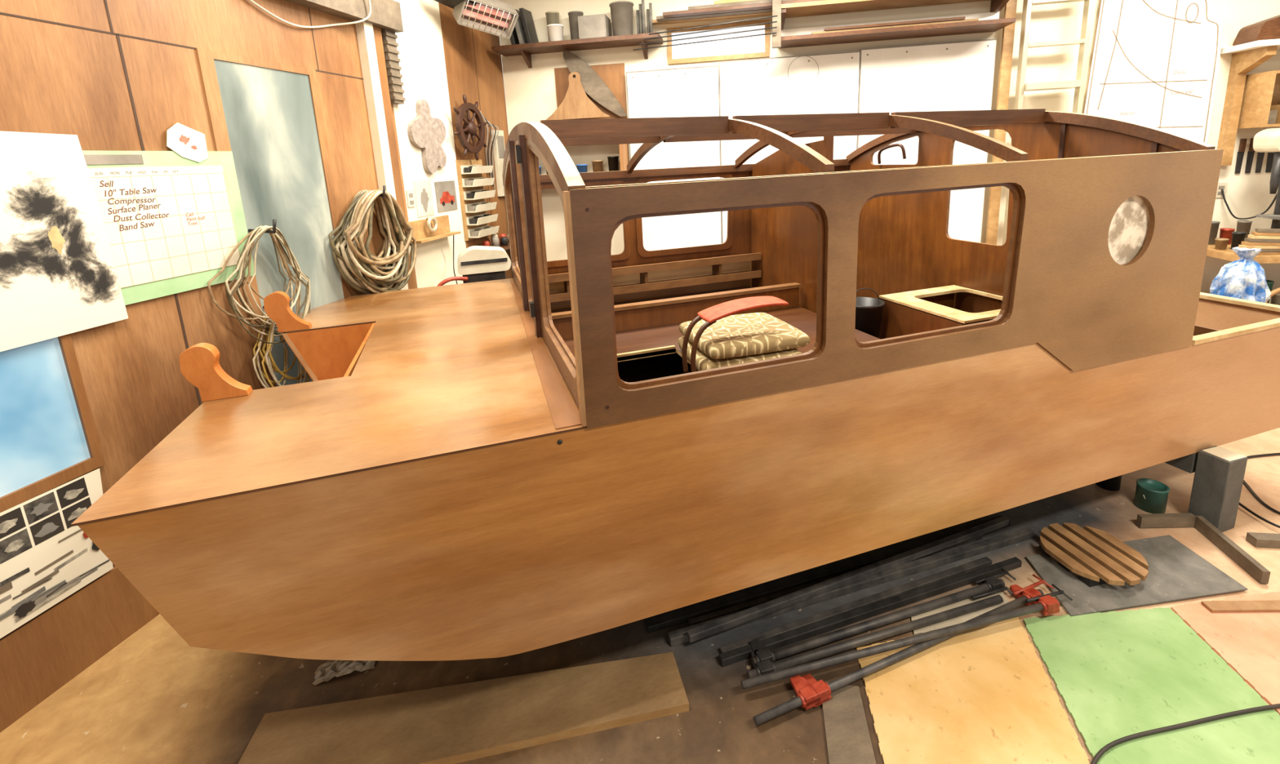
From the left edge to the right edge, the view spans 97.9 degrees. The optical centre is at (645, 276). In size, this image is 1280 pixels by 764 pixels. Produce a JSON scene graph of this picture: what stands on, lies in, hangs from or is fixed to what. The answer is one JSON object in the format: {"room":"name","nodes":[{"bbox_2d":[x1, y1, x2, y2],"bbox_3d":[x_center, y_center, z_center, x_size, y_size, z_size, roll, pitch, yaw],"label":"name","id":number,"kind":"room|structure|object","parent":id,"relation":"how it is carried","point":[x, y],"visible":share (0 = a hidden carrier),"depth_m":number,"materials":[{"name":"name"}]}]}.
{"room":"boat building workshop","nodes":[
{"label":"boat building workshop","id":0,"kind":"room"},
{"bbox_2d":[0,0,512,567],"bbox_3d":[-2.384,-0.106,1.131,0.102,3.500,9.120,0,12,13],"label":"wall","id":1,"kind":"structure","parent":0,"point":[115,75],"depth_m":2.44,"materials":[{"name":"brown wood"}]},
{"bbox_2d":[0,333,105,512],"bbox_3d":[-2.293,0.628,1.271,0.020,0.560,1.720,0,12,13],"label":"window","id":2,"kind":"structure","parent":1,"relation":"in","point":[49,439],"depth_m":1.97,"materials":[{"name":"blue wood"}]},
{"bbox_2d":[0,468,113,638],"bbox_3d":[-2.167,1.010,1.762,0.006,0.420,0.850,0,12,13],"label":"photo collage","id":3,"kind":"object","parent":1,"relation":"attached to","point":[45,560],"visible":0.84,"depth_m":1.97,"materials":[{"name":"paper"}]},
{"bbox_2d":[0,506,26,538],"bbox_3d":[-2.141,0.830,1.871,0.001,0.074,0.084,0,12,13],"label":"photo","id":4,"kind":"object","parent":3,"relation":"on","point":[13,520],"depth_m":1.88},
{"bbox_2d":[0,528,32,564],"bbox_3d":[-2.137,0.910,1.887,0.001,0.074,0.084,0,12,13],"label":"photo","id":5,"kind":"object","parent":3,"relation":"attached to","point":[16,544],"depth_m":1.89},
{"bbox_2d":[22,491,58,524],"bbox_3d":[-2.120,0.811,1.958,0.001,0.074,0.084,0,12,13],"label":"photo","id":6,"kind":"object","parent":3,"relation":"on","point":[42,508],"depth_m":1.96},
{"bbox_2d":[29,511,64,545],"bbox_3d":[-2.116,0.891,1.975,0.001,0.074,0.084,0,12,13],"label":"photo","id":7,"kind":"object","parent":3,"relation":"attached to","point":[48,527],"depth_m":1.97},
{"bbox_2d":[0,528,109,622],"bbox_3d":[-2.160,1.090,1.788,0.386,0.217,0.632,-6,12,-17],"label":"picture","id":8,"kind":"object","parent":3,"relation":"attached to","point":[39,576],"depth_m":1.97,"materials":[{"name":"white paper"}]},
{"bbox_2d":[56,477,88,508],"bbox_3d":[-2.099,0.792,2.046,0.001,0.074,0.084,0,12,13],"label":"photo","id":9,"kind":"object","parent":3,"relation":"on","point":[73,493],"depth_m":2.05},
{"bbox_2d":[62,497,91,528],"bbox_3d":[-2.096,0.872,2.063,0.001,0.074,0.084,0,12,13],"label":"photo","id":10,"kind":"object","parent":3,"relation":"on","point":[72,510],"depth_m":2.05},
{"bbox_2d":[0,130,128,351],"bbox_3d":[-2.126,-0.127,1.872,0.003,0.725,0.555,0,12,13],"label":"paper","id":11,"kind":"object","parent":1,"relation":"attached to","point":[59,276],"visible":1,"depth_m":1.97,"materials":[{"name":"white paper"}]},
{"bbox_2d":[0,566,159,733],"bbox_3d":[-2.476,1.662,0.523,0.015,0.300,7.180,0,12,13],"label":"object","id":12,"kind":"structure","parent":1,"relation":"attached to","point":[42,655],"depth_m":2.03,"materials":[{"name":"brown wood"}]},
{"bbox_2d":[82,150,253,305],"bbox_3d":[-2.023,-0.236,2.404,0.015,0.600,0.640,0,12,13],"label":"calendar board","id":13,"kind":"object","parent":1,"relation":"attached to","point":[172,222],"visible":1,"depth_m":2.37,"materials":[{"name":"paper"}]},
{"bbox_2d":[166,122,208,162],"bbox_3d":[-2.006,-0.587,2.441,0.004,0.170,0.175,0,12,13],"label":"paper","id":14,"kind":"object","parent":1,"relation":"attached to","point":[188,143],"visible":1,"depth_m":2.44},
{"bbox_2d":[207,219,310,343],"bbox_3d":[-1.866,0.028,2.756,0.172,0.619,0.519,2,13,22],"label":"cable coil","id":15,"kind":"object","parent":1,"relation":"hanging from","point":[247,250],"visible":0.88,"depth_m":2.69,"materials":[{"name":"metal"}]},
{"bbox_2d":[195,48,351,388],"bbox_3d":[-1.879,-0.017,3.033,0.010,2.200,0.670,0,12,13],"label":"door","id":16,"kind":"structure","parent":1,"relation":"in","point":[268,114],"depth_m":2.91,"materials":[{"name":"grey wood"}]},
{"bbox_2d":[252,297,309,388],"bbox_3d":[-1.862,0.372,2.864,0.199,0.557,0.276,-6,12,-17],"label":"cable coil","id":17,"kind":"object","parent":1,"relation":"hanging from","point":[266,358],"visible":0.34,"depth_m":2.77,"materials":[{"name":"metal"}]},
{"bbox_2d":[248,0,371,28],"bbox_3d":[-1.868,-1.510,2.944,0.103,0.347,0.994,2,13,20],"label":"lead","id":18,"kind":"object","parent":1,"relation":"attached to","point":[251,1],"visible":1,"depth_m":3.12,"materials":[{"name":"beige plastic"}]},
{"bbox_2d":[284,0,403,32],"bbox_3d":[-1.787,-1.612,3.206,0.100,0.180,1.070,0,12,13],"label":"trim","id":19,"kind":"structure","parent":1,"relation":"attached to","point":[385,14],"depth_m":3.38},
{"bbox_2d":[328,185,416,293],"bbox_3d":[-1.674,-0.225,3.513,0.215,0.683,0.655,-1,12,8],"label":"coil","id":20,"kind":"object","parent":1,"relation":"hanging from","point":[351,258],"visible":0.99,"depth_m":3.40,"materials":[{"name":"fabric"}]},
{"bbox_2d":[355,21,408,289],"bbox_3d":[-1.686,-0.265,3.737,0.060,2.680,0.080,0,12,13],"label":"trim","id":21,"kind":"structure","parent":1,"relation":"attached to","point":[365,33],"depth_m":3.55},
{"bbox_2d":[381,28,405,104],"bbox_3d":[-1.687,-1.397,3.719,0.060,0.460,0.110,0,12,13],"label":"trim","id":22,"kind":"structure","parent":1,"relation":"attached to","point":[388,37],"depth_m":3.70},
{"bbox_2d":[373,26,415,288],"bbox_3d":[-1.677,-0.285,3.830,0.035,2.680,0.110,0,12,13],"label":"trim","id":23,"kind":"structure","parent":1,"relation":"attached to","point":[377,31],"depth_m":3.69,"materials":[{"name":"brown wood"}]},
{"bbox_2d":[413,179,435,217],"bbox_3d":[-1.624,-0.580,4.105,0.005,0.260,0.200,0,12,13],"label":"print","id":24,"kind":"object","parent":1,"relation":"attached to","point":[423,188],"visible":1,"depth_m":4.10,"materials":[{"name":"beige paper"}]},
{"bbox_2d":[407,99,446,173],"bbox_3d":[-1.603,-1.033,4.122,0.035,0.529,0.423,0,12,13],"label":"cutout","id":25,"kind":"object","parent":1,"relation":"attached to","point":[426,132],"visible":1,"depth_m":4.09},
{"bbox_2d":[407,215,461,284],"bbox_3d":[-1.551,-0.160,4.165,0.122,0.590,0.510,0,12,13],"label":"shelf","id":26,"kind":"object","parent":1,"relation":"attached to","point":[429,228],"visible":0.88,"depth_m":4.09,"materials":[{"name":"wood"}]},
{"bbox_2d":[434,180,457,212],"bbox_3d":[-1.559,-0.635,4.377,0.006,0.230,0.270,0,12,13],"label":"print","id":27,"kind":"object","parent":1,"relation":"attached to","point":[446,195],"visible":1,"depth_m":4.37,"materials":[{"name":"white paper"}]},
{"bbox_2d":[453,94,487,160],"bbox_3d":[-1.450,-1.218,4.572,0.127,0.521,0.518,-1,12,8],"label":"wheel","id":28,"kind":"object","parent":1,"relation":"attached to","point":[469,127],"visible":1,"depth_m":4.53,"materials":[{"name":"wood"}]},
{"bbox_2d":[455,159,499,240],"bbox_3d":[-1.405,-0.663,4.744,0.136,0.660,0.390,0,12,13],"label":"rack","id":29,"kind":"object","parent":1,"relation":"attached to","point":[476,219],"visible":1,"depth_m":4.66,"materials":[{"name":"beige plastic"}]},
{"bbox_2d":[480,111,498,190],"bbox_3d":[-1.371,-1.109,4.959,0.076,0.702,0.177,4,14,31],"label":"bunch","id":30,"kind":"object","parent":1,"relation":"hanging from","point":[488,158],"visible":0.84,"depth_m":4.93,"materials":[{"name":"grey plastic"}]},
{"bbox_2d":[491,129,505,196],"bbox_3d":[-1.342,-1.057,5.194,0.050,0.600,0.160,0,12,13],"label":"breaker panel","id":31,"kind":"object","parent":1,"relation":"attached to","point":[500,148],"visible":0.66,"depth_m":5.15,"materials":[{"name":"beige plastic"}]},
{"bbox_2d":[0,427,1279,763],"bbox_3d":[0.879,1.258,2.685,15.000,0.100,11.000,-6,12,-17],"label":"floor","id":32,"kind":"structure","parent":0,"point":[155,697],"depth_m":1.98,"materials":[{"name":"wood"}]},
{"bbox_2d":[311,660,375,685],"bbox_3d":[-1.094,1.413,2.041,0.213,0.036,0.095,-6,12,-17],"label":"plastic wrap","id":33,"kind":"object","parent":32,"relation":"on","point":[326,671],"visible":0.69,"depth_m":2.02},
{"bbox_2d":[237,652,688,763],"bbox_3d":[-0.566,1.436,1.838,1.392,0.030,0.284,-5,12,-10],"label":"plywood board","id":34,"kind":"object","parent":32,"relation":"on","point":[453,724],"visible":1,"depth_m":1.81,"materials":[{"name":"wood"}]},
{"bbox_2d":[436,245,511,286],"bbox_3d":[-1.190,0.370,4.195,0.636,1.206,0.405,-6,12,-17],"label":"outboard motor","id":35,"kind":"object","parent":32,"relation":"on","point":[476,264],"visible":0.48,"depth_m":4.00,"materials":[{"name":"beige plastic"}]},
{"bbox_2d":[618,143,628,170],"bbox_3d":[-0.622,-0.294,5.345,0.980,1.980,0.260,-1,12,10],"label":"storage shelf","id":36,"kind":"object","parent":32,"relation":"on","point":[624,149],"visible":0.02,"depth_m":5.01,"materials":[{"name":"brown wood"}]},
{"bbox_2d":[71,108,1279,661],"bbox_3d":[0.608,-0.010,2.978,4.811,1.610,2.299,-6,12,-17],"label":"boat","id":37,"kind":"object","parent":32,"relation":"on","point":[529,460],"visible":1,"depth_m":1.90,"materials":[{"name":"brown wood"}]},
{"bbox_2d":[547,253,751,275],"bbox_3d":[0.010,-0.065,3.870,1.700,0.020,0.140,-6,12,-17],"label":"shelf","id":38,"kind":"object","parent":37,"relation":"attached to","point":[718,261],"depth_m":3.91,"materials":[{"name":"wood"}]},
{"bbox_2d":[549,270,751,294],"bbox_3d":[0.016,0.062,3.897,1.700,0.020,0.140,-6,12,-17],"label":"shelf","id":39,"kind":"object","parent":37,"relation":"attached to","point":[631,289],"depth_m":3.93,"materials":[{"name":"wood"}]},
{"bbox_2d":[677,336,801,371],"bbox_3d":[0.451,0.357,2.720,0.500,0.081,0.460,-5,12,-11],"label":"seat cushion","id":40,"kind":"object","parent":37,"relation":"on","point":[703,362],"visible":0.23,"depth_m":2.52,"materials":[{"name":"fabric"}]},
{"bbox_2d":[681,296,788,372],"bbox_3d":[0.409,0.270,2.550,0.484,0.309,0.157,-6,12,-17],"label":"seat","id":41,"kind":"object","parent":40,"relation":"on","point":[711,315],"visible":0.98,"depth_m":2.50,"materials":[{"name":"red plastic"}]},
{"bbox_2d":[679,312,810,359],"bbox_3d":[0.466,0.276,2.709,0.505,0.076,0.466,-6,12,-17],"label":"seat cushion","id":42,"kind":"object","parent":40,"relation":"on","point":[737,335],"visible":0.88,"depth_m":2.56,"materials":[{"name":"fabric"}]},
{"bbox_2d":[854,288,884,337],"bbox_3d":[1.282,0.251,3.290,0.236,0.381,0.234,-6,12,-17],"label":"bucket","id":43,"kind":"object","parent":37,"relation":"on","point":[868,310],"visible":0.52,"depth_m":3.20,"materials":[{"name":"black metal"}]},
{"bbox_2d":[644,514,1010,633],"bbox_3d":[0.861,1.251,2.404,1.800,0.030,0.050,-6,12,-16],"label":"bar","id":44,"kind":"object","parent":32,"relation":"on","point":[680,615],"visible":0.77,"depth_m":2.31,"materials":[{"name":"metal"}]},
{"bbox_2d":[688,534,982,626],"bbox_3d":[0.856,1.264,2.356,1.440,0.025,0.020,-6,12,-17],"label":"bar","id":45,"kind":"object","parent":32,"relation":"on","point":[743,606],"visible":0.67,"depth_m":2.23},
{"bbox_2d":[822,682,875,763],"bbox_3d":[0.586,1.460,1.512,0.152,0.013,0.770,0,12,11],"label":"plank","id":46,"kind":"object","parent":32,"relation":"on","point":[848,740],"visible":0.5,"depth_m":1.73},
{"bbox_2d":[667,527,1035,647],"bbox_3d":[0.931,1.263,2.320,1.761,0.035,0.035,-6,12,-16],"label":"bar","id":47,"kind":"object","parent":32,"relation":"on","point":[678,637],"visible":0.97,"depth_m":2.35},
{"bbox_2d":[687,516,1008,642],"bbox_3d":[0.921,1.228,2.323,1.632,0.030,0.028,-7,13,-20],"label":"bar","id":48,"kind":"object","parent":47,"relation":"on","point":[699,633],"visible":1,"depth_m":2.26,"materials":[{"name":"metal"}]},
{"bbox_2d":[719,556,992,653],"bbox_3d":[0.882,1.294,2.218,1.280,0.020,0.030,-6,12,-18],"label":"bar","id":49,"kind":"object","parent":32,"relation":"on","point":[984,562],"visible":0.84,"depth_m":2.21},
{"bbox_2d":[718,556,1022,666],"bbox_3d":[0.934,1.293,2.187,1.400,0.030,0.030,-6,12,-17],"label":"bar","id":50,"kind":"object","parent":32,"relation":"on","point":[742,653],"visible":1,"depth_m":2.15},
{"bbox_2d":[746,585,1014,678],"bbox_3d":[0.899,1.306,2.087,1.151,0.044,0.100,-6,12,-15],"label":"clamp","id":51,"kind":"object","parent":32,"relation":"on","point":[764,667],"visible":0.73,"depth_m":2.03,"materials":[{"name":"metal"}]},
{"bbox_2d":[749,568,1016,667],"bbox_3d":[0.940,1.293,2.153,1.190,0.049,0.100,-6,12,-16],"label":"clamp","id":52,"kind":"object","parent":32,"relation":"on","point":[991,583],"visible":0.84,"depth_m":2.09,"materials":[{"name":"metal"}]},
{"bbox_2d":[753,573,1053,725],"bbox_3d":[0.973,1.311,2.012,1.372,0.049,0.100,-7,13,-20],"label":"clamp","id":53,"kind":"object","parent":32,"relation":"on","point":[811,693],"visible":0.93,"depth_m":1.88,"materials":[{"name":"metal"}]},
{"bbox_2d":[740,583,1072,689],"bbox_3d":[0.968,1.286,2.016,1.345,0.049,0.100,-5,12,-12],"label":"clamp","id":54,"kind":"object","parent":53,"relation":"on","point":[1046,604],"visible":0.94,"depth_m":1.98,"materials":[{"name":"metal"}]},
{"bbox_2d":[985,0,1017,244],"bbox_3d":[2.946,-0.990,4.654,0.075,3.300,0.030,-1,12,10],"label":"plank","id":55,"kind":"object","parent":32,"relation":"on","point":[1010,10],"visible":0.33,"depth_m":4.54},
{"bbox_2d":[1002,0,1094,244],"bbox_3d":[3.237,-0.949,4.542,0.465,3.220,0.140,-1,12,10],"label":"ladder","id":56,"kind":"object","parent":32,"relation":"on","point":[1078,84],"visible":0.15,"depth_m":4.35,"materials":[{"name":"wood"}]},
{"bbox_2d":[856,591,1279,763],"bbox_3d":[1.756,1.371,1.689,2.127,0.008,1.298,-1,12,7],"label":"mat","id":57,"kind":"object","parent":32,"relation":"on","point":[1117,675],"depth_m":1.83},
{"bbox_2d":[1090,703,1279,763],"bbox_3d":[1.763,1.359,1.684,1.162,0.011,0.094,-5,12,-11],"label":"power cord","id":58,"kind":"object","parent":57,"relation":"on","point":[1108,746],"visible":1,"depth_m":1.69,"materials":[{"name":"plastic"}]},
{"bbox_2d":[1200,600,1279,612],"bbox_3d":[2.361,1.244,2.107,0.459,0.012,0.045,-2,12,3],"label":"wood strip","id":59,"kind":"object","parent":57,"relation":"on","point":[1212,606],"visible":1,"depth_m":2.11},
{"bbox_2d":[1095,475,1121,491],"bbox_3d":[2.410,1.035,2.898,0.109,0.110,0.105,-6,12,-17],"label":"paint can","id":60,"kind":"object","parent":32,"relation":"on","point":[1113,484],"visible":0.27,"depth_m":2.86,"materials":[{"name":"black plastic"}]},
{"bbox_2d":[1025,534,1247,616],"bbox_3d":[1.984,1.222,2.309,0.792,0.006,0.322,-4,12,-6],"label":"rubber mat","id":61,"kind":"object","parent":32,"relation":"on","point":[1176,572],"visible":0.75,"depth_m":2.24,"materials":[{"name":"rubber"}]},
{"bbox_2d":[1039,523,1148,586],"bbox_3d":[1.892,1.183,2.367,0.348,0.054,0.360,-6,12,-17],"label":"grate","id":62,"kind":"object","parent":61,"relation":"on","point":[1098,557],"visible":1,"depth_m":2.34,"materials":[{"name":"brown wood"}]},
{"bbox_2d":[1133,478,1169,513],"bbox_3d":[2.462,1.066,2.713,0.126,0.120,0.122,-6,12,-17],"label":"paint can","id":63,"kind":"object","parent":32,"relation":"on","point":[1151,495],"visible":0.99,"depth_m":2.69,"materials":[{"name":"metal"}]},
{"bbox_2d":[1136,512,1270,584],"bbox_3d":[2.464,1.153,2.430,0.252,0.055,0.425,-6,12,-17],"label":"wooden angle","id":64,"kind":"object","parent":32,"relation":"on","point":[1228,546],"visible":1,"depth_m":2.48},
{"bbox_2d":[1164,445,1247,532],"bbox_3d":[2.243,0.759,3.651,0.130,0.356,2.473,-6,12,-17],"label":"support block","id":65,"kind":"object","parent":32,"relation":"on","point":[1217,484],"visible":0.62,"depth_m":2.52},
{"bbox_2d":[1202,446,1246,461],"bbox_3d":[2.610,0.796,2.514,0.110,0.002,0.105,-6,12,-17],"label":"paper sheet","id":66,"kind":"object","parent":65,"relation":"on","point":[1229,455],"visible":1,"depth_m":2.51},
{"bbox_2d":[1206,244,1279,263],"bbox_3d":[5.661,0.214,4.168,2.650,0.900,0.650,-1,12,10],"label":"workbench","id":67,"kind":"object","parent":32,"relation":"on","point":[1228,254],"visible":0.05,"depth_m":4.11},
{"bbox_2d":[1231,231,1246,248],"bbox_3d":[4.494,-0.273,4.228,0.076,0.132,0.076,-6,12,-17],"label":"can","id":68,"kind":"object","parent":67,"relation":"on","point":[1237,237],"visible":0.83,"depth_m":4.21,"materials":[{"name":"metal"}]},
{"bbox_2d":[1235,220,1252,241],"bbox_3d":[4.763,-0.356,4.444,0.085,0.182,0.085,-6,12,-17],"label":"can","id":69,"kind":"object","parent":67,"relation":"on","point":[1242,225],"visible":0.71,"depth_m":4.41,"materials":[{"name":"grey plastic"}]},
{"bbox_2d":[1253,128,1279,228],"bbox_3d":[4.762,-0.644,4.091,0.456,0.888,0.300,-1,12,10],"label":"press","id":70,"kind":"object","parent":67,"relation":"on","point":[1267,140],"visible":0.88,"depth_m":4.07,"materials":[{"name":"metal"}]},
{"bbox_2d":[1243,453,1279,514],"bbox_3d":[3.378,1.059,2.797,0.812,0.012,0.637,-3,12,-2],"label":"power cord","id":71,"kind":"object","parent":32,"relation":"on","point":[1246,485],"visible":0.62,"depth_m":2.81,"materials":[{"name":"black plastic"}]},
{"bbox_2d":[1245,532,1279,548],"bbox_3d":[2.737,1.152,2.436,0.156,0.040,0.050,-1,12,9],"label":"wood strip","id":72,"kind":"object","parent":32,"relation":"on","point":[1271,540],"visible":1,"depth_m":2.42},
{"bbox_3d":[4.055,0.497,3.868,0.440,0.615,0.424,-6,12,-17],"label":"stool","id":73,"kind":"object","parent":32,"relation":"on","visible":0},
{"bbox_2d":[1209,246,1271,302],"bbox_3d":[4.033,-0.001,3.766,0.291,0.398,0.284,-6,12,-17],"label":"plastic bag","id":74,"kind":"object","parent":73,"relation":"on","point":[1244,278],"visible":0.72,"depth_m":3.70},
{"bbox_2d":[497,0,1279,303],"bbox_3d":[3.482,-1.122,4.680,9.690,3.500,0.100,-1,12,10],"label":"wall","id":75,"kind":"structure","parent":0,"point":[531,95],"depth_m":4.65,"materials":[{"name":"paint"}]},
{"bbox_2d":[491,32,662,68],"bbox_3d":[-0.598,-2.002,4.967,1.490,0.156,0.300,-1,12,10],"label":"wall shelf","id":76,"kind":"object","parent":75,"relation":"attached to","point":[526,50],"visible":0.92,"depth_m":4.90,"materials":[{"name":"brown wood"}]},
{"bbox_2d":[515,8,527,44],"bbox_3d":[-1.107,-2.223,4.994,0.081,0.318,0.244,-1,12,9],"label":"binder","id":77,"kind":"object","parent":76,"relation":"on","point":[519,28],"visible":0.37,"depth_m":4.92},
{"bbox_2d":[519,8,538,43],"bbox_3d":[-1.033,-2.224,4.982,0.081,0.318,0.244,-1,12,9],"label":"binder","id":78,"kind":"object","parent":76,"relation":"on","point":[526,15],"visible":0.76,"depth_m":4.92,"materials":[{"name":"black plastic"}]},
{"bbox_2d":[546,23,564,41],"bbox_3d":[-0.786,-2.135,4.910,0.148,0.142,0.148,-6,12,-17],"label":"pail","id":79,"kind":"object","parent":76,"relation":"on","point":[555,31],"visible":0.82,"depth_m":4.86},
{"bbox_2d":[568,10,583,39],"bbox_3d":[-0.612,-2.221,4.987,0.138,0.262,0.138,-6,12,-17],"label":"pail","id":80,"kind":"object","parent":76,"relation":"on","point":[573,15],"visible":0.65,"depth_m":4.93,"materials":[{"name":"grey plastic"}]},
{"bbox_2d":[577,13,611,39],"bbox_3d":[-0.439,-2.172,4.896,0.242,0.190,0.222,-1,12,10],"label":"crate","id":81,"kind":"object","parent":76,"relation":"on","point":[590,26],"visible":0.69,"depth_m":4.79,"materials":[{"name":"grey plastic"}]},
{"bbox_2d":[608,0,633,35],"bbox_3d":[-0.198,-2.222,4.854,0.212,0.282,0.212,-6,12,-17],"label":"pail","id":82,"kind":"object","parent":76,"relation":"on","point":[621,11],"visible":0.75,"depth_m":4.78,"materials":[{"name":"grey plastic"}]},
{"bbox_2d":[635,0,653,34],"bbox_3d":[-0.006,-2.248,4.853,0.088,0.313,0.131,-11,14,-34],"label":"bundle","id":83,"kind":"object","parent":76,"relation":"on","point":[641,26],"visible":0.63,"depth_m":4.83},
{"bbox_2d":[546,71,610,119],"bbox_3d":[-0.629,-1.656,5.091,0.609,0.409,0.020,-1,12,10],"label":"wooden template","id":84,"kind":"object","parent":75,"relation":"attached to","point":[575,104],"visible":0.94,"depth_m":5.09,"materials":[{"name":"brown wood"}]},
{"bbox_2d":[554,62,626,119],"bbox_3d":[-0.501,-1.616,5.184,0.660,0.660,0.012,-1,12,10],"label":"plywood sheet","id":85,"kind":"object","parent":75,"relation":"attached to","point":[613,75],"visible":0.38,"depth_m":5.12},
{"bbox_2d":[563,50,626,116],"bbox_3d":[-0.458,-1.758,5.077,0.553,0.603,0.030,-1,12,10],"label":"blade","id":86,"kind":"object","parent":75,"relation":"attached to","point":[593,84],"visible":0.95,"depth_m":5.07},
{"bbox_2d":[626,65,721,250],"bbox_3d":[0.281,-0.850,5.177,0.828,2.055,0.017,-1,12,10],"label":"sheet","id":87,"kind":"object","parent":75,"relation":"attached to","point":[691,91],"visible":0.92,"depth_m":5.07,"materials":[{"name":"paper"}]},
{"bbox_2d":[666,19,769,64],"bbox_3d":[0.637,-2.058,4.894,0.890,0.300,0.020,-1,12,10],"label":"window","id":88,"kind":"structure","parent":75,"relation":"in","point":[755,46],"depth_m":4.90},
{"bbox_2d":[718,50,859,243],"bbox_3d":[1.272,-0.875,5.005,1.176,2.085,0.017,-1,12,10],"label":"sheet","id":89,"kind":"object","parent":75,"relation":"attached to","point":[828,82],"visible":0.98,"depth_m":4.85,"materials":[{"name":"paper"}]},
{"bbox_2d":[772,0,1016,48],"bbox_3d":[1.908,-2.308,4.392,1.790,0.880,0.430,-1,12,10],"label":"rack","id":90,"kind":"object","parent":75,"relation":"attached to","point":[990,21],"visible":0.98,"depth_m":4.45,"materials":[{"name":"brown wood"}]},
{"bbox_2d":[632,32,776,50],"bbox_3d":[0.467,-1.892,4.482,1.150,0.050,0.009,-1,12,10],"label":"metal rod","id":91,"kind":"object","parent":90,"relation":"on","point":[770,33],"visible":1,"depth_m":4.47,"materials":[{"name":"metal"}]},
{"bbox_2d":[638,26,777,45],"bbox_3d":[0.485,-1.918,4.442,1.100,0.055,0.009,-1,12,10],"label":"metal rod","id":92,"kind":"object","parent":90,"relation":"on","point":[771,27],"visible":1,"depth_m":4.44,"materials":[{"name":"metal"}]},
{"bbox_2d":[652,11,772,25],"bbox_3d":[1.380,-2.239,4.652,2.700,0.024,0.090,-1,12,10],"label":"board","id":93,"kind":"object","parent":90,"relation":"on","point":[655,22],"visible":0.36,"depth_m":4.79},
{"bbox_2d":[656,8,772,22],"bbox_3d":[1.404,-2.216,4.539,2.645,0.024,0.090,-1,12,10],"label":"board","id":94,"kind":"object","parent":90,"relation":"on","point":[660,18],"visible":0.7,"depth_m":4.68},
{"bbox_2d":[662,0,823,17],"bbox_3d":[1.428,-2.194,4.426,2.590,0.024,0.090,-1,12,10],"label":"board","id":95,"kind":"object","parent":90,"relation":"on","point":[768,5],"visible":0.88,"depth_m":4.54,"materials":[{"name":"brown wood"}]},
{"bbox_2d":[688,0,793,9],"bbox_3d":[1.553,-2.220,4.399,2.425,0.024,0.090,-1,12,10],"label":"board","id":96,"kind":"object","parent":95,"relation":"on","point":[756,2],"visible":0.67,"depth_m":4.50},
{"bbox_2d":[781,11,999,36],"bbox_3d":[1.984,-2.062,4.614,1.720,0.099,0.020,-1,12,10],"label":"shelf","id":97,"kind":"object","parent":90,"relation":"attached to","point":[802,32],"depth_m":4.51,"materials":[{"name":"wood"}]},
{"bbox_3d":[1.993,-1.991,4.514,1.331,0.019,0.761,-6,12,-17],"label":"board","id":98,"kind":"object","parent":90,"relation":"on","visible":0},
{"bbox_2d":[811,18,978,34],"bbox_3d":[1.991,-2.009,4.500,1.250,0.019,0.100,-1,12,10],"label":"board","id":99,"kind":"object","parent":98,"relation":"on","point":[971,20],"visible":0.31,"depth_m":4.45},
{"bbox_2d":[823,16,965,31],"bbox_3d":[1.988,-2.027,4.487,1.050,0.019,0.100,-1,12,10],"label":"board","id":100,"kind":"object","parent":99,"relation":"on","point":[962,17],"visible":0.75,"depth_m":4.44,"materials":[{"name":"brown wood"}]},
{"bbox_2d":[857,38,996,242],"bbox_3d":[2.372,-0.894,4.815,1.048,2.100,0.017,-1,12,10],"label":"sheet","id":101,"kind":"object","parent":75,"relation":"attached to","point":[954,76],"visible":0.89,"depth_m":4.68,"materials":[{"name":"paper"}]},
{"bbox_2d":[1083,0,1222,143],"bbox_3d":[3.997,-1.284,4.469,0.958,2.056,0.013,-1,12,10],"label":"sheet","id":102,"kind":"object","parent":75,"relation":"attached to","point":[1154,63],"visible":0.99,"depth_m":4.38,"materials":[{"name":"white paper"}]},
{"bbox_2d":[1234,138,1247,173],"bbox_3d":[4.741,-0.961,4.438,0.040,0.270,0.020,-1,12,10],"label":"tool","id":103,"kind":"object","parent":75,"relation":"hanging from","point":[1242,144],"visible":1,"depth_m":4.44,"materials":[{"name":"metal"}]},
{"bbox_2d":[1217,39,1279,165],"bbox_3d":[5.195,-1.304,4.122,1.520,0.891,0.340,-1,12,10],"label":"shelf","id":104,"kind":"object","parent":75,"relation":"attached to","point":[1246,57],"visible":0.97,"depth_m":4.30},
{"bbox_2d":[1232,14,1279,45],"bbox_3d":[4.686,-1.834,4.084,0.486,0.204,0.200,-1,12,10],"label":"wood block","id":105,"kind":"object","parent":104,"relation":"on","point":[1268,28],"visible":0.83,"depth_m":4.04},
{"bbox_2d":[1244,137,1254,173],"bbox_3d":[4.809,-0.962,4.426,0.040,0.270,0.020,-1,12,10],"label":"tool","id":106,"kind":"object","parent":75,"relation":"hanging from","point":[1251,153],"visible":0.84,"depth_m":4.43,"materials":[{"name":"metal"}]},
{"bbox_2d":[1237,70,1279,128],"bbox_3d":[5.016,-1.343,4.175,0.810,0.400,0.280,-1,12,10],"label":"upper cabinet","id":107,"kind":"object","parent":75,"relation":"attached to","point":[1261,90],"visible":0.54,"depth_m":4.21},
{"bbox_3d":[0.715,-2.262,1.947,15.000,0.100,11.000,-6,12,-17],"label":"ceiling","id":108,"kind":"structure","parent":0,"visible":0},
{"bbox_2d":[434,0,518,39],"bbox_3d":[-1.327,-2.218,4.211,0.340,0.729,0.678,8,16,40],"label":"heater","id":109,"kind":"object","parent":108,"relation":"hanging from","point":[495,17],"visible":1,"depth_m":4.32,"materials":[{"name":"white metal"}]},
{"bbox_2d":[460,0,515,37],"bbox_3d":[-1.204,-1.983,4.286,0.401,0.214,0.135,-13,15,-39],"label":"grille","id":110,"kind":"object","parent":109,"relation":"attached to","point":[473,12],"depth_m":4.33,"materials":[{"name":"metal"}]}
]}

